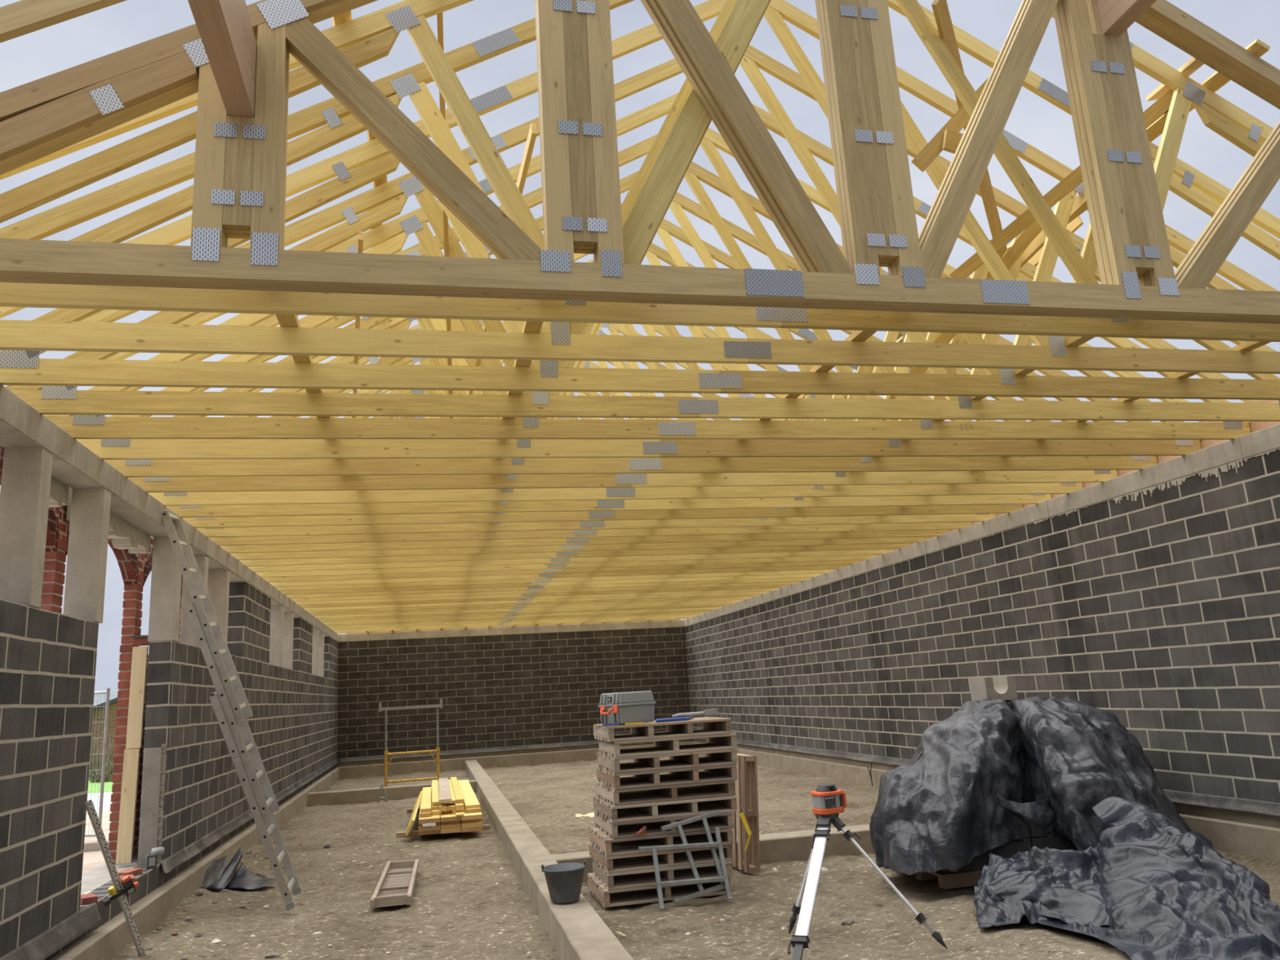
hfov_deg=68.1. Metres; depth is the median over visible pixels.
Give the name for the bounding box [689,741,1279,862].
trim
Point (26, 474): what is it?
concrete post
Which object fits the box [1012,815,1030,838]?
concrete block
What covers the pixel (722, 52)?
noggin
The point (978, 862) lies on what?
concrete block
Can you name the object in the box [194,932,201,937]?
lump
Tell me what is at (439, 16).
brace
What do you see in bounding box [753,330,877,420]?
binder
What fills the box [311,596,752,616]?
roof truss
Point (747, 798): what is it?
pallet
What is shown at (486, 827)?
bearer
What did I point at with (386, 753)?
frame
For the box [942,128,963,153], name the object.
noggin
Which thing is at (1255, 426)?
trim
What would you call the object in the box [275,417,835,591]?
roof truss
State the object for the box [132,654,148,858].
wall
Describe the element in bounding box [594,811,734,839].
pallet
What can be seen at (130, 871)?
brick offcut
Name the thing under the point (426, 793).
board
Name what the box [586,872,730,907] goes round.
pallet
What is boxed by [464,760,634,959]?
foundation
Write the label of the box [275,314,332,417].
binder
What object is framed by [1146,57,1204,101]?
noggin
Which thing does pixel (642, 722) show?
folding rule
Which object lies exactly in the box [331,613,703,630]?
roof truss
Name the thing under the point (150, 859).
tool
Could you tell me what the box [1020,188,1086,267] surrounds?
brace
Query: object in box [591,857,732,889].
pallet
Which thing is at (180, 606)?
brick pier
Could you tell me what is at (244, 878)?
scrap
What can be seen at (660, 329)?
roof truss
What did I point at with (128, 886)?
receiver
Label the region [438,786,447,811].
board
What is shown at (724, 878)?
frame
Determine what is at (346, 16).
binder
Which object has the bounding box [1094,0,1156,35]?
beam
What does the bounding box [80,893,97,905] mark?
brick offcut
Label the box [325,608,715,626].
roof truss
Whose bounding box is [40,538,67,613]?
brick pier
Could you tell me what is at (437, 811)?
board
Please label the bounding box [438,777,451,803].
plank
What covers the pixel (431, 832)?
board
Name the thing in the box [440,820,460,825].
board
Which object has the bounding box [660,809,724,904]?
frame
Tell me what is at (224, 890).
lump
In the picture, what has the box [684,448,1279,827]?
wall
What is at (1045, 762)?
foil cover
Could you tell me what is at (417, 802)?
leaning board
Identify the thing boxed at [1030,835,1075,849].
concrete block
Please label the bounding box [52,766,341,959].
concrete footing
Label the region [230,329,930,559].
roof truss
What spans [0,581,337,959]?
wall
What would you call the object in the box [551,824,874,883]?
foundation
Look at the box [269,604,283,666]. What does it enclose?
concrete post
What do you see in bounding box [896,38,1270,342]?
binder
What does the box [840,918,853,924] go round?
stone
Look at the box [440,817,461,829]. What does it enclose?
board
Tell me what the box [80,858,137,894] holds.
trim
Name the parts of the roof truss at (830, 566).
nail plate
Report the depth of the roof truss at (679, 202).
9.19 m
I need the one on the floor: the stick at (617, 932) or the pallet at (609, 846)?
the stick at (617, 932)
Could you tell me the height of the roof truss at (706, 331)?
3.250 m
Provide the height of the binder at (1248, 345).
0.040 m
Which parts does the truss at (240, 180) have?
nail plate, nail plate, nail plate, nail plate, nail plate, nail plate, nail plate, nail plate, nail plate, nail plate, nail plate, nail plate, nail plate, nail plate, nail plate, nail plate, nail plate, nail plate, nail plate, nail plate, nail plate, nail plate, nail plate, nail plate, nail plate, nail plate, nail plate, nail plate, nail plate, nail plate, nail plate, nail plate, nail plate, nail plate, nail plate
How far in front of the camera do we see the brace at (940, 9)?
6.22 m
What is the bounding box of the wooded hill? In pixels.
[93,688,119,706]
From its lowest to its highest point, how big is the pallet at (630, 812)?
0.132 m
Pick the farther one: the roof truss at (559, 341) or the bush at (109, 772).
the bush at (109, 772)
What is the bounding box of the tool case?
[598,690,655,724]
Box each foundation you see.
[306,779,476,806]
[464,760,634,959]
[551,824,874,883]
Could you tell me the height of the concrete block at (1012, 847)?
0.200 m
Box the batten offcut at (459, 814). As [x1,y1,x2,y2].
[455,812,463,816]
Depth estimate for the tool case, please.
8.32 m
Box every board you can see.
[48,475,68,506]
[66,486,151,553]
[115,646,148,864]
[404,791,422,835]
[418,789,439,823]
[418,822,439,826]
[418,825,440,831]
[418,829,439,835]
[419,789,431,817]
[420,786,431,813]
[431,779,439,805]
[431,785,441,815]
[431,804,439,810]
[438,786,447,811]
[440,813,461,822]
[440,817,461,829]
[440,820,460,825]
[440,822,461,833]
[441,805,452,813]
[446,803,455,810]
[448,779,456,804]
[450,777,464,804]
[452,809,462,813]
[454,803,463,810]
[457,779,479,808]
[460,820,482,828]
[461,806,482,820]
[461,818,482,823]
[461,826,483,832]
[463,803,480,813]
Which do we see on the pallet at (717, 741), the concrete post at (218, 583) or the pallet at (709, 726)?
the pallet at (709, 726)
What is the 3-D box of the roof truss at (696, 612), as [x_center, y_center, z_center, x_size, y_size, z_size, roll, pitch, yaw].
[-2.978,2.016,24.605,10.740,3.250,0.048,-1,-13,-13]
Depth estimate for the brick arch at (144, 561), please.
9.61 m
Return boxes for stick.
[472,902,488,906]
[614,931,626,937]
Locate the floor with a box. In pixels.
[112,754,1279,959]
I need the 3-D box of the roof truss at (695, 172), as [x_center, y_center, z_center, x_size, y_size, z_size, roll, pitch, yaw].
[0.454,-1.652,9.044,10.740,3.250,0.048,-1,-13,-13]
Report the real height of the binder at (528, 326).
0.040 m
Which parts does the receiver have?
yellow knob, knob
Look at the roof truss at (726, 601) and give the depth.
21.38 m
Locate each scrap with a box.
[200,854,229,888]
[205,848,242,889]
[225,863,275,889]
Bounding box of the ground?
[82,812,111,873]
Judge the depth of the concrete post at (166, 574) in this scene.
9.09 m
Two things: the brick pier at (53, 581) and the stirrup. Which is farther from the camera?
the stirrup
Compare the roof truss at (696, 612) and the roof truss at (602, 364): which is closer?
the roof truss at (602, 364)
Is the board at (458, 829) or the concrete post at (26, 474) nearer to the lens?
the concrete post at (26, 474)
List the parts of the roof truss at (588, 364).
nail plate, nail plate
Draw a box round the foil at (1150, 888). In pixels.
[973,795,1279,959]
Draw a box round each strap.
[602,724,618,725]
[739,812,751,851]
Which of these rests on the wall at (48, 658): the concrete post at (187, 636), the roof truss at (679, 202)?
the concrete post at (187, 636)
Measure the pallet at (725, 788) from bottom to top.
0.132 m
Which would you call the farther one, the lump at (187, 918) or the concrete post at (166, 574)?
the concrete post at (166, 574)
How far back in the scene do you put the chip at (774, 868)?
9.05 m
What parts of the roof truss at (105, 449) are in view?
nail plate, nail plate, nail plate, nail plate, nail plate, nail plate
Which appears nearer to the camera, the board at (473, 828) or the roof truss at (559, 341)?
the roof truss at (559, 341)
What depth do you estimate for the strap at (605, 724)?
8.14 m
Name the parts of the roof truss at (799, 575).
nail plate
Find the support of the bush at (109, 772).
on the grass verge
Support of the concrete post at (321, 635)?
on the wall at (48, 658)
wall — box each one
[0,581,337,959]
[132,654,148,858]
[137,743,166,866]
[336,626,692,767]
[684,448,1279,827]
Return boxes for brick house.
[89,697,118,768]
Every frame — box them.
[370,858,418,908]
[378,698,442,786]
[638,826,732,908]
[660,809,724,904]
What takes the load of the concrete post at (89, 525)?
on the wall at (48, 658)
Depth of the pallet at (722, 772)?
8.25 m
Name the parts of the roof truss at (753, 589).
nail plate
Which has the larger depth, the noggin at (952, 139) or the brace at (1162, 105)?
the brace at (1162, 105)
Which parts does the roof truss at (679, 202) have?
nail plate, nail plate, nail plate, nail plate, nail plate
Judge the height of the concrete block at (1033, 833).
0.200 m
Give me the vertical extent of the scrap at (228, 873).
0.300 m
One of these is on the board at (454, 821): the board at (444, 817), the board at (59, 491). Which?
the board at (444, 817)
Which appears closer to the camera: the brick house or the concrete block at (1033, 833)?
the concrete block at (1033, 833)
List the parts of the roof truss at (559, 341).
nail plate, nail plate, nail plate, nail plate, nail plate, nail plate, nail plate, nail plate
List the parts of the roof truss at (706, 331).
nail plate, nail plate, nail plate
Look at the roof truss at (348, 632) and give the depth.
25.82 m
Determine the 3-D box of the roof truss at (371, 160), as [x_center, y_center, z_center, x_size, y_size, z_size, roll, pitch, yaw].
[0.944,-2.176,6.821,10.740,3.250,0.048,-1,-13,-13]
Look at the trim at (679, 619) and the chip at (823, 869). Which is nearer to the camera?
the chip at (823, 869)
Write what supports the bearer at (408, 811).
on the floor
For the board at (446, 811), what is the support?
on the board at (444, 817)
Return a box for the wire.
[866,763,872,786]
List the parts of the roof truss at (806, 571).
nail plate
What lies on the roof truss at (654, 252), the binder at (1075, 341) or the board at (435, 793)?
the binder at (1075, 341)
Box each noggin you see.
[720,50,733,73]
[911,77,988,172]
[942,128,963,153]
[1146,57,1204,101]
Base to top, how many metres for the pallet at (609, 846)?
0.132 m
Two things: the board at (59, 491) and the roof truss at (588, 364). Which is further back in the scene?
the roof truss at (588, 364)
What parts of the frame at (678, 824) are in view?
rail, leg, leg, cross rail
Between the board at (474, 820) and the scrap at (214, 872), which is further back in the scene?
the board at (474, 820)
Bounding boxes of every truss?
[0,0,1279,324]
[0,0,1279,342]
[0,0,1279,373]
[0,0,1279,399]
[5,44,1279,421]
[43,93,1265,439]
[75,128,1207,459]
[103,161,1157,477]
[128,191,1117,492]
[147,218,1083,506]
[166,242,1051,517]
[182,320,1022,528]
[195,324,995,537]
[208,323,972,546]
[220,323,949,553]
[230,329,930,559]
[239,360,911,566]
[247,360,893,572]
[255,391,878,577]
[262,391,862,582]
[268,392,848,586]
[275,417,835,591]
[280,417,822,595]
[286,577,810,598]
[290,581,799,601]
[294,584,789,604]
[299,587,779,608]
[303,591,769,610]
[306,594,759,613]
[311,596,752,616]
[315,600,742,618]
[318,602,735,620]
[320,604,728,622]
[323,607,720,624]
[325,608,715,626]
[328,611,708,628]
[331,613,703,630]
[333,615,695,631]
[335,617,690,633]
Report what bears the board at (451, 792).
on the board at (460, 806)
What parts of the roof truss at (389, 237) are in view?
nail plate, nail plate, nail plate, nail plate, nail plate, nail plate, nail plate, nail plate, nail plate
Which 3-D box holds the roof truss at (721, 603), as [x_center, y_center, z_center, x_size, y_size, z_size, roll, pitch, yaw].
[-2.483,1.492,22.383,10.740,3.250,0.048,-1,-13,-13]
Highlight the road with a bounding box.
[86,791,112,813]
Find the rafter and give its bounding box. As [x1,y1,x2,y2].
[0,0,126,43]
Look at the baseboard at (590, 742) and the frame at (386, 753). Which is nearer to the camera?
the frame at (386, 753)
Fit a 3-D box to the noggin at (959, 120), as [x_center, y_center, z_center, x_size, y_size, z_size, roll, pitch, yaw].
[2.087,-2.349,6.163,0.762,0.780,0.045,-1,-13,-13]
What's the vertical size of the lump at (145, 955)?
0.038 m
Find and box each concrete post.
[0,447,53,608]
[62,488,111,622]
[147,536,182,641]
[179,554,208,647]
[207,568,230,643]
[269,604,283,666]
[282,612,293,669]
[311,628,318,675]
[317,632,324,676]
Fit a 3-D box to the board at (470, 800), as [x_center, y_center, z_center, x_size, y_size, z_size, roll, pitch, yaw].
[-2.711,4.894,14.834,0.194,0.043,4.366,-1,-13,-13]
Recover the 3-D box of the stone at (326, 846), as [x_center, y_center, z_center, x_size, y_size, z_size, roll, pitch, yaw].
[-4.059,4.753,12.272,0.109,0.047,0.066,8,-17,-41]
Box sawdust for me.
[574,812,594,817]
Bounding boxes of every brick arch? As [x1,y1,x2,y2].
[0,445,59,551]
[57,493,138,584]
[137,535,182,605]
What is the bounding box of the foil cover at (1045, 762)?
[869,695,1213,875]
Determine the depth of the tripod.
6.35 m
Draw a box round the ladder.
[161,510,302,911]
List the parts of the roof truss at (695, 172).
nail plate, nail plate, nail plate, nail plate, nail plate, nail plate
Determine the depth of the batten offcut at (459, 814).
12.36 m
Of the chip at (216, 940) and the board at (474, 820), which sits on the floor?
the chip at (216, 940)
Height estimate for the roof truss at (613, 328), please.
3.250 m
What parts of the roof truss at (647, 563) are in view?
nail plate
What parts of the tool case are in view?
handle, lid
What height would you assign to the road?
0.160 m
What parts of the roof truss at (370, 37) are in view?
nail plate, nail plate, nail plate, nail plate, nail plate, nail plate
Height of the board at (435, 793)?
0.042 m
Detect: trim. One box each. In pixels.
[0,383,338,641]
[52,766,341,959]
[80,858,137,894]
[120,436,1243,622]
[190,544,337,642]
[338,619,684,641]
[340,742,692,779]
[346,618,680,634]
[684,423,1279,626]
[685,447,1279,626]
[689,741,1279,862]
[769,400,1279,591]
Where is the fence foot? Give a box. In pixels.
[83,839,109,852]
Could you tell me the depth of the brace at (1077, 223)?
8.53 m
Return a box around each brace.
[351,231,364,417]
[436,12,453,418]
[466,122,537,394]
[779,394,807,420]
[882,220,1041,420]
[931,0,1007,258]
[949,88,1173,278]
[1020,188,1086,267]
[1027,216,1083,266]
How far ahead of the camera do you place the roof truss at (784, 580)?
17.47 m
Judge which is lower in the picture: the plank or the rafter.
the plank
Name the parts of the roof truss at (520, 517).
nail plate, nail plate, nail plate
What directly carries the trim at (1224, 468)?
attached to the wall at (1160, 612)
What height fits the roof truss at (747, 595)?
3.250 m
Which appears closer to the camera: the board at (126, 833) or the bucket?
the bucket
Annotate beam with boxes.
[187,0,257,117]
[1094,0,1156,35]
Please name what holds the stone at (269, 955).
on the floor
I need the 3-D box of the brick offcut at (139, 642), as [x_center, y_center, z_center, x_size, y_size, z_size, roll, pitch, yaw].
[-4.763,1.560,9.126,0.160,0.060,0.170,-1,-13,-13]
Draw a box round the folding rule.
[625,721,644,724]
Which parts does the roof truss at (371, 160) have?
nail plate, nail plate, nail plate, nail plate, nail plate, nail plate, nail plate, nail plate, nail plate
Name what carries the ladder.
on the floor
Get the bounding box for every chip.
[211,937,221,943]
[311,931,323,934]
[771,866,778,871]
[821,866,827,872]
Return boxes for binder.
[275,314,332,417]
[331,10,398,391]
[500,320,542,418]
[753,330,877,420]
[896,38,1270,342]
[933,336,1094,421]
[1066,341,1270,422]
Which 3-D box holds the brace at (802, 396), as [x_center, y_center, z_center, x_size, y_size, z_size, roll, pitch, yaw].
[1.288,0.160,14.012,0.034,1.438,5.836,0,-13,-16]
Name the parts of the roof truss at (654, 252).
nail plate, nail plate, nail plate, nail plate, nail plate, nail plate, nail plate, nail plate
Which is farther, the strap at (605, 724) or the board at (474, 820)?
the board at (474, 820)
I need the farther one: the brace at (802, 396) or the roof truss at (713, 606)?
the roof truss at (713, 606)
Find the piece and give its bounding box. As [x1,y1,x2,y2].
[131,635,147,638]
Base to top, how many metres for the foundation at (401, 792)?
0.353 m
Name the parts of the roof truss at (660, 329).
nail plate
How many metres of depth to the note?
12.21 m
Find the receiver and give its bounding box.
[102,875,138,906]
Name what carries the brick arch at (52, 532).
on the brick pier
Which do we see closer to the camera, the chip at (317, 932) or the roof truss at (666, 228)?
the chip at (317, 932)
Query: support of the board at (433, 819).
on the board at (437, 823)
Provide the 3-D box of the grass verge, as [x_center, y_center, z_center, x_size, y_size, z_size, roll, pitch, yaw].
[-56.709,18.716,60.309,160.000,0.420,93.000,-1,-13,-13]
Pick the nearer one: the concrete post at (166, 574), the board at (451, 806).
the concrete post at (166, 574)
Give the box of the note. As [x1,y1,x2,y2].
[422,822,435,826]
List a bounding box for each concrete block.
[938,853,987,873]
[986,838,1031,858]
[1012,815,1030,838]
[1028,826,1056,837]
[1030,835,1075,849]
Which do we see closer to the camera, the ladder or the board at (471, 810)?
the ladder
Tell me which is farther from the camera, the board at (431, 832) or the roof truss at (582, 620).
the roof truss at (582, 620)
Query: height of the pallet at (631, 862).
0.132 m
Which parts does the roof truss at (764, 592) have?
nail plate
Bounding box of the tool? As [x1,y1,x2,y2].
[145,847,164,869]
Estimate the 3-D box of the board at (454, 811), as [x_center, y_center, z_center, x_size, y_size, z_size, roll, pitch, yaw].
[-2.879,4.909,14.658,0.139,0.049,4.208,-1,-13,-13]
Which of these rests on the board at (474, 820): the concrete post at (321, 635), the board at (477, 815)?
the board at (477, 815)
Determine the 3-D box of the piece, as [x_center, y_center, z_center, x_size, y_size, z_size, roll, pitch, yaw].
[-4.779,1.512,9.108,0.160,0.023,0.180,-1,-13,-13]
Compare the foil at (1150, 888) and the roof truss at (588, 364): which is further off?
the roof truss at (588, 364)
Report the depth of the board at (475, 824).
12.34 m
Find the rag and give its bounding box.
[631,826,646,837]
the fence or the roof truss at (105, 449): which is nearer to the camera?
the roof truss at (105, 449)
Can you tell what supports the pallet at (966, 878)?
on the floor
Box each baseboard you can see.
[0,902,102,959]
[160,758,338,873]
[337,740,599,762]
[701,737,1279,816]
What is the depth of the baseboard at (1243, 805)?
9.19 m
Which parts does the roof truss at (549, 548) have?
nail plate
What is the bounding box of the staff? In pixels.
[84,799,146,955]
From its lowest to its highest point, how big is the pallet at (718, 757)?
0.132 m
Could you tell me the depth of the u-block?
8.73 m
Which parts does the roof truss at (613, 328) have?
nail plate, nail plate, nail plate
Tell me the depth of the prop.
8.47 m
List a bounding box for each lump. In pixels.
[143,953,151,957]
[145,946,152,950]
[180,956,187,959]
[184,915,192,920]
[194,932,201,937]
[195,888,204,895]
[218,888,230,892]
[255,871,265,876]
[262,865,271,869]
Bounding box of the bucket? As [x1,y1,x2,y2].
[540,860,588,903]
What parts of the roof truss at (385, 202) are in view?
nail plate, nail plate, nail plate, nail plate, nail plate, nail plate, nail plate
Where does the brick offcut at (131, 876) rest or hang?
on the wall at (48, 658)
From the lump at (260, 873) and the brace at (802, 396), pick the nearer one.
the lump at (260, 873)
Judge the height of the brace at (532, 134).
1.046 m
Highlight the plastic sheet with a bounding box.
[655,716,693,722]
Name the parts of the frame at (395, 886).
rail, rail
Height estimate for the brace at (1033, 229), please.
1.331 m
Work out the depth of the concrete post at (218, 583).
11.38 m
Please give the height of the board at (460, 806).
0.068 m
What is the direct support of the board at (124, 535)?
attached to the brick arch at (127, 562)
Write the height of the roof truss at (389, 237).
3.250 m
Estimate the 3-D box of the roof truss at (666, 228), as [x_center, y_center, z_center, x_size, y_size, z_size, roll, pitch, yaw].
[0.207,-1.390,10.155,10.740,3.250,0.048,-1,-13,-13]
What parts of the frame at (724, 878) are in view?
leg, rail, cross rail, leg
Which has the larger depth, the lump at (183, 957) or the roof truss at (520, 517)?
the roof truss at (520, 517)
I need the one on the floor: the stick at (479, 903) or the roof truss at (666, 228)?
the stick at (479, 903)
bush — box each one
[88,732,115,776]
[88,751,114,782]
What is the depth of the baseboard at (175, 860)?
10.87 m
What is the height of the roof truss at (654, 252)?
3.250 m
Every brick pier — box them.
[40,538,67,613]
[108,573,143,864]
[178,605,181,642]
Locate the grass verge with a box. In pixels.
[87,768,113,793]
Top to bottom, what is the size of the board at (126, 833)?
1.942 m
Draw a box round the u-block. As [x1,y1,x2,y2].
[968,675,1017,701]
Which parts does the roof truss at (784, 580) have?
nail plate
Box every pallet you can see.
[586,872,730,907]
[588,826,733,856]
[589,841,733,873]
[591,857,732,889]
[592,795,737,822]
[593,716,731,742]
[594,780,733,805]
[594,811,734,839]
[596,748,737,773]
[596,764,737,790]
[598,733,737,757]
[732,753,760,873]
[915,869,982,888]
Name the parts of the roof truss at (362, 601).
nail plate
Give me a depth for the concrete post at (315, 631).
20.49 m
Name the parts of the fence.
post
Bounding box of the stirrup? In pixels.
[377,784,387,802]
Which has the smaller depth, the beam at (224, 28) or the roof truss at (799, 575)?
the beam at (224, 28)
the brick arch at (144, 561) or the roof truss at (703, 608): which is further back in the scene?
the roof truss at (703, 608)
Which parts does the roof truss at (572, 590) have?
nail plate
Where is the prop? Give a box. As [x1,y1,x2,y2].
[671,708,717,717]
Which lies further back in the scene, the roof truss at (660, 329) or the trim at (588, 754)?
the trim at (588, 754)
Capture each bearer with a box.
[395,824,489,838]
[406,808,419,813]
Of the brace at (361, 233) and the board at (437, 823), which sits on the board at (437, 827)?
the board at (437, 823)
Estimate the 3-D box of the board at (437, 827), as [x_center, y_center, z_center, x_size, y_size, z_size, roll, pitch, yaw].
[-3.205,5.028,14.427,0.278,0.052,4.533,-1,-13,-13]
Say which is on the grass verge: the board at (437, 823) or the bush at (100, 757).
the bush at (100, 757)
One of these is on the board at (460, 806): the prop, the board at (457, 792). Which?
the board at (457, 792)
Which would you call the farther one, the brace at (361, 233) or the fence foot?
the fence foot
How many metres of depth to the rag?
7.94 m
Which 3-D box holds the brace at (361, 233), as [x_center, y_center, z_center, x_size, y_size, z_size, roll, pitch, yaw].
[-2.177,-1.054,7.282,0.037,1.029,1.757,1,-13,-18]
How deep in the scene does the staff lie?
6.81 m
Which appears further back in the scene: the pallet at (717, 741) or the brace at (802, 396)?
the brace at (802, 396)
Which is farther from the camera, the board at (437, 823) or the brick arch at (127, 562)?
the board at (437, 823)
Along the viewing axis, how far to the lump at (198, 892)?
9.13 m
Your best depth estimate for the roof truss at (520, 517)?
10.78 m
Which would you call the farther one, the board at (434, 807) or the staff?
the board at (434, 807)
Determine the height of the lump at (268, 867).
0.032 m
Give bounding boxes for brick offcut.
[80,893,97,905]
[117,867,142,875]
[119,874,135,885]
[134,638,149,645]
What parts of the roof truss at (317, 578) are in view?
nail plate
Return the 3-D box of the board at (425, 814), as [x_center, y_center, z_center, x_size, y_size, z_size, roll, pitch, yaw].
[-3.212,4.827,14.208,0.144,0.050,3.656,-1,-13,-13]
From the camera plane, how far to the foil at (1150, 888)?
6.49 m
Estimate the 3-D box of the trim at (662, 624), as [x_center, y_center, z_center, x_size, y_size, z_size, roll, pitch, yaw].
[-3.397,4.193,26.324,9.940,0.200,0.232,-1,-13,-13]
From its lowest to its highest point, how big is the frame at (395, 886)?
0.080 m
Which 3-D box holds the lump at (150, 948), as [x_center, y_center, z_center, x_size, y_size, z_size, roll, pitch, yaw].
[-3.702,3.531,7.134,0.038,0.024,0.084,-4,-13,3]
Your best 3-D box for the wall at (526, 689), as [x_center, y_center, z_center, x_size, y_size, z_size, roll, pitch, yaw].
[-3.289,6.015,25.914,9.940,3.540,0.200,-1,-13,-13]
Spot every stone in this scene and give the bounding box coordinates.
[264,952,279,958]
[323,844,330,848]
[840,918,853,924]
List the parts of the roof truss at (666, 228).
nail plate, nail plate, nail plate, nail plate, nail plate, nail plate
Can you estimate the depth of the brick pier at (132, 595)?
9.07 m
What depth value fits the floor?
8.07 m
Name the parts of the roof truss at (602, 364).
nail plate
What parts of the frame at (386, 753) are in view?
leg, rail, rail, leg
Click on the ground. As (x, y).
(91, 860)
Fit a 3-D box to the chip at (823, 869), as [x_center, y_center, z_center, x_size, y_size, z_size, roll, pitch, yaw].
[1.727,3.693,8.967,0.113,0.046,0.080,-3,-13,1]
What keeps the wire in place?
on the floor
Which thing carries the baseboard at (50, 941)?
attached to the wall at (48, 658)
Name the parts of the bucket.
handle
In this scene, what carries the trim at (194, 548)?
attached to the wall at (48, 658)
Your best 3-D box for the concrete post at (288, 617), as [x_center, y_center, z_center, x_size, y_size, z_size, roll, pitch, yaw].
[-6.279,2.853,16.789,0.221,1.002,0.150,-1,-13,-13]
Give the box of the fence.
[84,688,110,836]
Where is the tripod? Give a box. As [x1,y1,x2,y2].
[787,813,947,959]
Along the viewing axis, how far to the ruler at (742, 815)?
8.13 m

